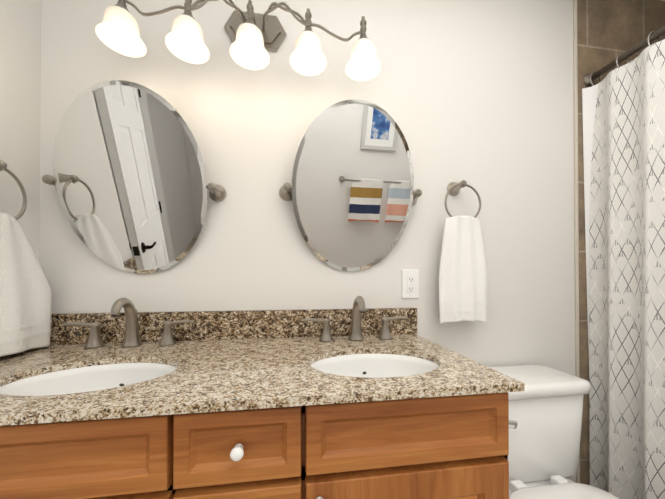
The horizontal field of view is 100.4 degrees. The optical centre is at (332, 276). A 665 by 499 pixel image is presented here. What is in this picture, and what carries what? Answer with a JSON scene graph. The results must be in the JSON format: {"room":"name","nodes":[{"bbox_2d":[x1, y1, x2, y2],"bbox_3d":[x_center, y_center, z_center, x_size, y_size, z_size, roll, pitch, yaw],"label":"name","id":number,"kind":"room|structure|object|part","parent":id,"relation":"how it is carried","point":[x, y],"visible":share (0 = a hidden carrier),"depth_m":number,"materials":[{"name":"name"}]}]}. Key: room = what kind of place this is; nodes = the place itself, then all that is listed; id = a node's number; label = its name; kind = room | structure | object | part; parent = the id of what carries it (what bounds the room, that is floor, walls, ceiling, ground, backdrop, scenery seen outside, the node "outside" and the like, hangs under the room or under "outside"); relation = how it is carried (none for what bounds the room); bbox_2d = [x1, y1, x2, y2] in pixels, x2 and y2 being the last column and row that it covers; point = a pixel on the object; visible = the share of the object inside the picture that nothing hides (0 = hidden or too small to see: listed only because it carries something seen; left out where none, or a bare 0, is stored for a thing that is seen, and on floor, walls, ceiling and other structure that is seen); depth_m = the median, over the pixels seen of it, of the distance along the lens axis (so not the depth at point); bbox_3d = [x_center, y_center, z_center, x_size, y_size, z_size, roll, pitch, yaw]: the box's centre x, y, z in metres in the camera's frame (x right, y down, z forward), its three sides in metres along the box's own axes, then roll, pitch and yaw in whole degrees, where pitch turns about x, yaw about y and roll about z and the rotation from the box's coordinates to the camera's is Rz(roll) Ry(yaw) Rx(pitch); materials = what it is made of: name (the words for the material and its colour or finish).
{"room":"bathroom","nodes":[
{"label":"bathroom","id":0,"kind":"room"},
{"bbox_2d":[0,0,40,259],"bbox_3d":[-0.973,-0.093,0.632,0.100,2.360,0.548,0,0,-8],"label":"wall","id":1,"kind":"structure","parent":0,"point":[20,57],"depth_m":0.85,"materials":[{"name":"white paint"}]},
{"bbox_2d":[0,160,51,356],"bbox_3d":[-0.888,-0.052,0.719,0.092,0.538,0.310,0,0,-8],"label":"towel ring","id":2,"kind":"object","parent":1,"relation":"attached to","point":[25,306],"visible":0.98,"depth_m":0.77,"materials":[{"name":"white fabric"}]},
{"bbox_2d":[39,0,575,482],"bbox_3d":[0.429,-0.090,1.166,3.030,2.360,0.100,0,0,-8],"label":"wall","id":3,"kind":"structure","parent":0,"point":[477,96],"depth_m":1.08,"materials":[{"name":"white paint"}]},
{"bbox_2d":[42,80,225,273],"bbox_3d":[-0.639,-0.299,0.893,0.540,0.580,0.130,0,0,-8],"label":"oval mirror","id":4,"kind":"object","parent":3,"relation":"attached to","point":[128,180],"visible":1,"depth_m":0.88,"materials":[{"name":"silver glass"}]},
{"bbox_2d":[95,0,381,81],"bbox_3d":[-0.266,-0.827,0.914,0.853,0.264,0.205,0,0,-8],"label":"sconce","id":5,"kind":"object","parent":3,"relation":"attached to","point":[253,36],"visible":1,"depth_m":0.88,"materials":[{"name":"white glass"}]},
{"bbox_2d":[279,99,421,270],"bbox_3d":[0.079,-0.311,0.999,0.540,0.580,0.130,0,0,-8],"label":"oval mirror","id":6,"kind":"object","parent":3,"relation":"attached to","point":[351,194],"visible":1,"depth_m":0.99,"materials":[{"name":"silver glass"}]},
{"bbox_2d":[402,269,418,297],"bbox_3d":[0.308,0.028,1.092,0.070,0.114,0.009,0,0,-8],"label":"outlet","id":7,"kind":"object","parent":3,"relation":"attached to","point":[410,283],"visible":1,"depth_m":1.09,"materials":[{"name":"white plastic"}]},
{"bbox_2d":[439,180,487,323],"bbox_3d":[0.498,-0.103,1.079,0.195,0.564,0.092,0,0,-8],"label":"towel ring","id":8,"kind":"object","parent":3,"relation":"attached to","point":[463,285],"visible":1,"depth_m":1.05,"materials":[{"name":"white fabric"}]},
{"bbox_2d":[573,0,579,482],"bbox_3d":[1.060,-0.089,1.203,0.012,2.360,0.011,0,0,-8],"label":"trim","id":9,"kind":"structure","parent":3,"relation":"attached to","point":[576,218],"depth_m":1.20,"materials":[{"name":"beige"}]},
{"bbox_2d":[577,0,664,484],"bbox_3d":[1.452,-0.089,1.261,0.780,2.360,0.010,0,0,-8],"label":"wall tile","id":10,"kind":"structure","parent":3,"relation":"attached to","point":[608,31],"depth_m":1.22,"materials":[{"name":"brown tile"}]},
{"bbox_3d":[0.435,1.131,-0.256,3.430,0.100,2.900,0,0,-8],"label":"floor","id":11,"kind":"structure","parent":0,"visible":0},
{"bbox_2d":[0,384,523,498],"bbox_3d":[-0.288,0.661,0.724,1.276,0.852,0.547,0,0,-8],"label":"bathroom vanity","id":12,"kind":"object","parent":11,"relation":"on","point":[359,400],"depth_m":0.51,"materials":[{"name":"brown wood"}]},
{"bbox_2d":[0,332,523,415],"bbox_3d":[-0.283,0.227,0.737,1.289,0.016,0.532,0,0,-8],"label":"countertop","id":13,"kind":"structure","parent":12,"relation":"on","point":[217,369],"depth_m":0.61,"materials":[{"name":"beige stone"}]},
{"bbox_2d":[0,356,187,395],"bbox_3d":[-0.540,0.310,0.631,0.399,0.175,0.290,0,0,-8],"label":"sink","id":14,"kind":"object","parent":13,"relation":"in","point":[113,371],"depth_m":0.72,"materials":[{"name":"white ceramic"}]},
{"bbox_2d":[60,298,195,347],"bbox_3d":[-0.636,0.142,0.852,0.379,0.156,0.127,0,0,-8],"label":"faucet","id":15,"kind":"object","parent":13,"relation":"on","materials":[{"name":"silver metal"}]},
{"bbox_2d":[300,296,411,339],"bbox_3d":[0.088,0.142,0.941,0.379,0.156,0.127,0,0,-8],"label":"faucet","id":16,"kind":"object","parent":13,"relation":"on","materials":[{"name":"silver metal"}]},
{"bbox_2d":[308,348,459,379],"bbox_3d":[0.110,0.310,0.725,0.399,0.175,0.290,0,0,-8],"label":"sink","id":17,"kind":"object","parent":13,"relation":"in","point":[329,361],"depth_m":0.83,"materials":[{"name":"white ceramic"}]},
{"bbox_2d":[489,365,618,498],"bbox_3d":[0.688,0.723,0.778,0.492,0.729,0.712,0,0,-8],"label":"toilet","id":18,"kind":"object","parent":11,"relation":"on","point":[545,414],"visible":0.54,"depth_m":0.93,"materials":[{"name":"white ceramic"}]},
{"bbox_3d":[1.667,-0.299,-0.232,0.770,1.960,0.010,0,0,-8],"label":"wall tile","id":19,"kind":"structure","parent":0,"visible":0},
{"bbox_2d":[582,25,664,498],"bbox_3d":[1.277,0.067,0.471,0.211,1.918,1.499,0,0,-8],"label":"shower curtain","id":20,"kind":"object","parent":19,"relation":"attached to","point":[623,107],"visible":1,"depth_m":1.06,"materials":[{"name":"white fabric"}]},
{"bbox_3d":[1.230,-0.857,0.470,0.056,0.072,1.499,0,0,-8],"label":"rod","id":21,"kind":"part","parent":20,"relation":"part of","materials":[{"name":"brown metal"}]}
]}

